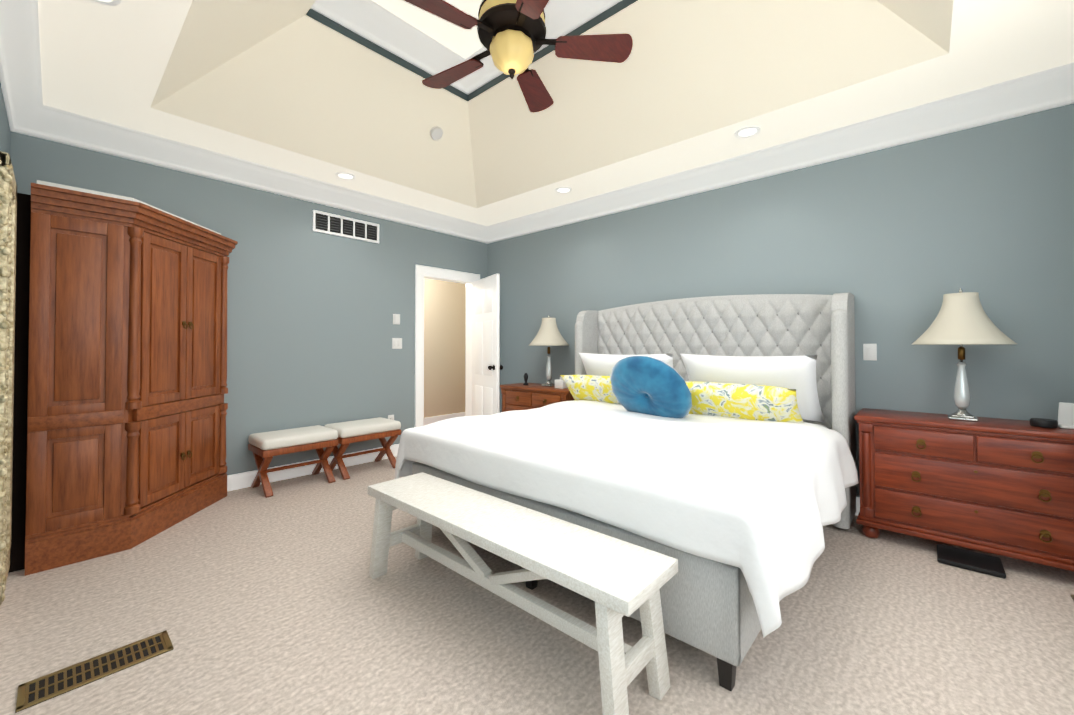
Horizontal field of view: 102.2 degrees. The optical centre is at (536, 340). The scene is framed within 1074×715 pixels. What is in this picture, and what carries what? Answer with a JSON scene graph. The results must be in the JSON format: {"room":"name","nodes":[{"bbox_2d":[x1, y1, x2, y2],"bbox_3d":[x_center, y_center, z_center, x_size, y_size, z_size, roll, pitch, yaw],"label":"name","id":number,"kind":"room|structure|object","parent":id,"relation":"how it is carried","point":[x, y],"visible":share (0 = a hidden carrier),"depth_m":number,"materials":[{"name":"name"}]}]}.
{"room":"bedroom","nodes":[
{"label":"bedroom","id":0,"kind":"room"},
{"bbox_2d":[0,81,10,154],"bbox_3d":[-1.504,-0.174,0.999,5.340,2.770,0.120,-1,-1,42],"label":"wall","id":1,"kind":"structure","parent":0,"point":[5,137],"depth_m":2.43,"materials":[{"name":"grey paint"}]},
{"bbox_2d":[0,151,16,604],"bbox_3d":[-2.488,0.160,2.010,0.579,1.930,0.072,-1,-1,42],"label":"curtain","id":2,"kind":"object","parent":1,"relation":"attached to","point":[8,207],"visible":1,"depth_m":1.86,"materials":[{"name":"beige fabric"}]},
{"bbox_2d":[0,0,47,137],"bbox_3d":[-1.418,-1.450,1.112,5.100,0.175,0.135,-1,-1,42],"label":"crown molding","id":3,"kind":"structure","parent":1,"relation":"attached to","point":[20,80],"depth_m":2.26,"materials":[{"name":"white wood"}]},
{"bbox_2d":[10,131,486,474],"bbox_3d":[-2.055,-0.128,4.290,0.120,2.770,4.040,-1,-1,42],"label":"wall","id":4,"kind":"structure","parent":0,"point":[313,330],"depth_m":4.00,"materials":[{"name":"grey paint"}]},
{"bbox_2d":[40,106,487,241],"bbox_3d":[-1.956,-1.406,4.226,0.135,0.175,3.750,-1,-1,42],"label":"crown molding","id":5,"kind":"structure","parent":4,"relation":"attached to","point":[65,127],"depth_m":3.58,"materials":[{"name":"white wood"}]},
{"bbox_2d":[227,444,398,490],"bbox_3d":[-2.370,1.188,3.819,0.016,0.125,2.945,-1,-1,42],"label":"baseboard","id":6,"kind":"structure","parent":4,"relation":"attached to","point":[240,480],"depth_m":3.96,"materials":[{"name":"white wood"}]},
{"bbox_2d":[313,210,378,242],"bbox_3d":[-1.908,-1.141,4.368,0.012,0.200,0.670,-1,-1,42],"label":"air vent","id":7,"kind":"object","parent":4,"relation":"in","point":[331,224],"visible":1,"depth_m":4.34,"materials":[{"name":"white metal"}]},
{"bbox_2d":[393,314,399,324],"bbox_3d":[-1.541,-0.236,4.758,0.021,0.115,0.085,-1,-1,42],"label":"light switch","id":8,"kind":"object","parent":4,"relation":"attached to","point":[396,319],"visible":1,"depth_m":4.75,"materials":[{"name":"white plastic"}]},
{"bbox_2d":[392,338,401,348],"bbox_3d":[-1.537,0.029,4.764,0.013,0.118,0.118,-1,-1,42],"label":"double light switch","id":9,"kind":"object","parent":4,"relation":"attached to","point":[396,343],"visible":1,"depth_m":4.76,"materials":[{"name":"white plastic"}]},
{"bbox_2d":[415,265,479,426],"bbox_3d":[-1.115,0.205,5.323,0.152,2.135,0.950,-1,-1,42],"label":"door frame","id":10,"kind":"structure","parent":4,"relation":"attached to","point":[423,272],"depth_m":5.02,"materials":[{"name":"white wood"}]},
{"bbox_2d":[472,274,502,415],"bbox_3d":[-0.650,0.255,5.194,0.732,2.015,0.318,-1,-1,42],"label":"door","id":11,"kind":"structure","parent":4,"relation":"in","point":[486,366],"depth_m":5.13,"materials":[{"name":"white wood"}]},
{"bbox_2d":[423,278,465,425],"bbox_3d":[-2.003,0.035,6.231,0.140,2.500,2.600,-1,-1,42],"label":"doorway","id":12,"kind":"structure","parent":0,"point":[444,350],"depth_m":6.73,"materials":[{"name":"beige paint"}]},
{"bbox_2d":[0,456,1073,714],"bbox_3d":[-0.069,1.257,2.486,5.220,0.050,4.280,-1,-1,42],"label":"floor","id":13,"kind":"structure","parent":0,"point":[258,602],"depth_m":1.81,"materials":[{"name":"carpet"}]},
{"bbox_2d":[15,630,173,712],"bbox_3d":[-1.630,1.216,1.617,0.160,0.008,0.400,-1,-1,42],"label":"floor air vent","id":14,"kind":"object","parent":13,"relation":"on","point":[31,693],"visible":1,"depth_m":1.59,"materials":[{"name":"gold metal"}]},
{"bbox_2d":[8,180,237,575],"bbox_3d":[-2.626,0.199,2.887,0.830,2.077,1.184,-1,-1,42],"label":"armoire","id":15,"kind":"object","parent":13,"relation":"on","point":[120,408],"visible":1,"depth_m":2.52,"materials":[{"name":"brown wood"}]},
{"bbox_2d":[248,425,337,497],"bbox_3d":[-2.113,1.027,3.768,0.411,0.470,0.600,-1,-1,42],"label":"stool","id":16,"kind":"object","parent":13,"relation":"on","point":[267,446],"visible":0.92,"depth_m":3.65,"materials":[{"name":"white fabric"}]},
{"bbox_2d":[324,417,400,479],"bbox_3d":[-1.698,1.034,4.229,0.411,0.470,0.600,-1,-1,42],"label":"stool","id":17,"kind":"object","parent":13,"relation":"on","point":[379,428],"visible":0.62,"depth_m":4.12,"materials":[{"name":"white fabric"}]},
{"bbox_2d":[368,472,677,714],"bbox_3d":[-0.203,0.994,1.891,1.560,0.465,0.352,-1,-1,42],"label":"bench","id":18,"kind":"object","parent":13,"relation":"on","point":[616,580],"visible":1,"depth_m":1.62,"materials":[{"name":"paint"}]},
{"bbox_2d":[500,383,573,411],"bbox_3d":[0.082,0.881,4.746,0.974,0.765,0.460,-1,-1,42],"label":"chest","id":19,"kind":"object","parent":13,"relation":"on","point":[518,396],"visible":0.33,"depth_m":4.62,"materials":[{"name":"brown wood"}]},
{"bbox_2d":[523,373,528,384],"bbox_3d":[-0.126,0.430,4.888,0.062,0.138,0.064,-1,-1,42],"label":"figurine","id":20,"kind":"object","parent":19,"relation":"on","point":[525,376],"visible":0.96,"depth_m":4.87,"materials":[{"name":"black"}]},
{"bbox_2d":[528,316,568,386],"bbox_3d":[0.130,0.107,4.743,0.450,0.779,0.450,-1,-1,42],"label":"lamp","id":21,"kind":"object","parent":19,"relation":"on","point":[548,334],"visible":0.98,"depth_m":4.66,"materials":[{"name":"beige fabric"}]},
{"bbox_2d":[555,377,566,388],"bbox_3d":[0.257,0.433,4.490,0.110,0.120,0.110,-1,-1,42],"label":"tissue box","id":22,"kind":"object","parent":19,"relation":"on","point":[560,383],"visible":0.69,"depth_m":4.44,"materials":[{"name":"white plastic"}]},
{"bbox_2d":[395,293,858,690],"bbox_3d":[0.677,0.426,2.954,2.316,1.625,2.340,-1,-1,42],"label":"bed","id":23,"kind":"object","parent":13,"relation":"on","point":[709,443],"visible":1,"depth_m":2.36,"materials":[{"name":"grey fabric"}]},
{"bbox_2d":[395,400,858,637],"bbox_3d":[0.508,0.727,2.761,2.316,0.439,1.835,-1,-1,42],"label":"duvet","id":24,"kind":"object","parent":23,"relation":"on","point":[742,502],"depth_m":1.89,"materials":[{"name":"white fabric"}]},
{"bbox_2d":[854,408,1073,570],"bbox_3d":[2.548,0.850,2.530,1.074,0.765,0.460,-1,-1,42],"label":"chest","id":25,"kind":"object","parent":13,"relation":"on","point":[1001,487],"visible":1,"depth_m":2.39,"materials":[{"name":"brown wood"}]},
{"bbox_2d":[911,288,1016,421],"bbox_3d":[2.519,0.077,2.570,0.450,0.779,0.450,-1,-1,42],"label":"lamp","id":26,"kind":"object","parent":25,"relation":"on","point":[961,319],"visible":1,"depth_m":2.51,"materials":[{"name":"beige fabric"}]},
{"bbox_2d":[1030,418,1057,427],"bbox_3d":[2.723,0.442,2.327,0.100,0.041,0.100,-1,-1,42],"label":"speaker","id":27,"kind":"object","parent":25,"relation":"on","point":[1043,423],"visible":1,"depth_m":2.30},
{"bbox_2d":[1058,402,1073,428],"bbox_3d":[2.867,0.397,2.279,0.160,0.130,0.120,-1,-1,42],"label":"charging stand","id":28,"kind":"object","parent":25,"relation":"on","point":[1066,415],"visible":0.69,"depth_m":2.33,"materials":[{"name":"white plastic"}]},
{"bbox_2d":[937,544,1005,578],"bbox_3d":[2.393,1.215,2.398,0.260,0.028,0.240,-1,-1,42],"label":"floor vent","id":29,"kind":"object","parent":13,"relation":"on","point":[973,561],"visible":1,"depth_m":2.37,"materials":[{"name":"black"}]},
{"bbox_2d":[38,0,1073,225],"bbox_3d":[-0.114,-1.972,2.571,5.340,0.910,4.280,-1,-1,42],"label":"ceiling","id":30,"kind":"structure","parent":0,"point":[301,87],"depth_m":2.96,"materials":[{"name":"white paint"}]},
{"bbox_2d":[91,0,120,5],"bbox_3d":[-1.925,-1.522,1.881,0.170,0.007,0.170,-1,-1,42],"label":"recessed light","id":31,"kind":"object","parent":30,"relation":"in","point":[111,2],"visible":1,"depth_m":1.94,"materials":[{"name":"white"}]},
{"bbox_2d":[311,0,346,16],"bbox_3d":[-0.578,-2.336,2.104,2.460,0.195,0.135,-1,-1,42],"label":"crown molding","id":32,"kind":"structure","parent":30,"relation":"attached to","point":[324,7],"depth_m":2.95,"materials":[{"name":"white wood"}]},
{"bbox_2d":[335,172,355,179],"bbox_3d":[-1.737,-1.493,3.930,0.170,0.007,0.170,-1,-1,42],"label":"recessed light","id":33,"kind":"object","parent":30,"relation":"in","point":[345,175],"visible":1,"depth_m":3.92,"materials":[{"name":"white"}]},
{"bbox_2d":[327,0,462,87],"bbox_3d":[-1.028,-2.319,3.344,0.135,0.195,1.080,-1,-1,42],"label":"crown molding","id":34,"kind":"structure","parent":30,"relation":"attached to","point":[375,23],"depth_m":3.29,"materials":[{"name":"white"}]},
{"bbox_2d":[430,126,442,140],"bbox_3d":[-0.914,-1.889,3.949,0.106,0.102,0.124,-1,-1,42],"label":"smoke detector","id":35,"kind":"object","parent":30,"relation":"attached to","point":[436,133],"visible":0.94,"depth_m":3.92,"materials":[{"name":"white plastic"}]},
{"bbox_2d":[403,0,632,112],"bbox_3d":[-0.189,-1.988,2.579,1.367,0.877,1.374,-1,-1,42],"label":"ceiling fan","id":36,"kind":"object","parent":30,"relation":"hanging from","point":[512,35],"visible":1,"depth_m":2.53,"materials":[{"name":"brown wood"}]},
{"bbox_2d":[457,0,621,93],"bbox_3d":[0.247,-2.323,3.022,2.460,0.195,0.135,-1,-1,42],"label":"crown molding","id":37,"kind":"structure","parent":30,"relation":"attached to","point":[562,17],"depth_m":3.11,"materials":[{"name":"white"}]},
{"bbox_2d":[555,187,571,193],"bbox_3d":[0.262,-1.488,4.284,0.170,0.007,0.170,-1,-1,42],"label":"recessed light","id":38,"kind":"object","parent":30,"relation":"in","point":[562,190],"visible":1,"depth_m":4.28,"materials":[{"name":"white"}]},
{"bbox_2d":[735,126,760,137],"bbox_3d":[1.521,-1.505,3.127,0.170,0.007,0.170,-1,-1,42],"label":"recessed light","id":39,"kind":"object","parent":30,"relation":"in","point":[748,131],"visible":1,"depth_m":3.12,"materials":[{"name":"white"}]},
{"bbox_2d":[487,103,1073,497],"bbox_3d":[1.277,-0.130,4.093,5.340,2.770,0.120,-1,-1,42],"label":"wall","id":40,"kind":"structure","parent":0,"point":[898,242],"depth_m":2.99,"materials":[{"name":"grey paint"}]},
{"bbox_2d":[480,63,1073,242],"bbox_3d":[1.191,-1.409,4.015,5.100,0.175,0.135,-1,-1,42],"label":"crown molding","id":41,"kind":"structure","parent":40,"relation":"attached to","point":[1050,88],"depth_m":3.13,"materials":[{"name":"white"}]},
{"bbox_2d":[855,497,859,514],"bbox_3d":[1.231,1.191,4.023,5.100,0.125,0.016,-1,-1,42],"label":"baseboard","id":42,"kind":"structure","parent":40,"relation":"attached to","point":[857,505],"depth_m":3.07,"materials":[{"name":"white wood"}]},
{"bbox_2d":[863,344,876,360],"bbox_3d":[2.341,0.080,3.044,0.075,0.118,0.013,-1,-1,42],"label":"light switch","id":43,"kind":"object","parent":40,"relation":"attached to","point":[869,351],"visible":1,"depth_m":3.04,"materials":[{"name":"white plastic"}]},
{"bbox_2d":[1072,62,1073,87],"bbox_3d":[1.736,-1.453,0.909,0.135,0.175,3.750,-1,-1,42],"label":"crown molding","id":44,"kind":"structure","parent":40,"relation":"attached to","point":[1073,62],"depth_m":2.39,"materials":[{"name":"white"}]}
]}

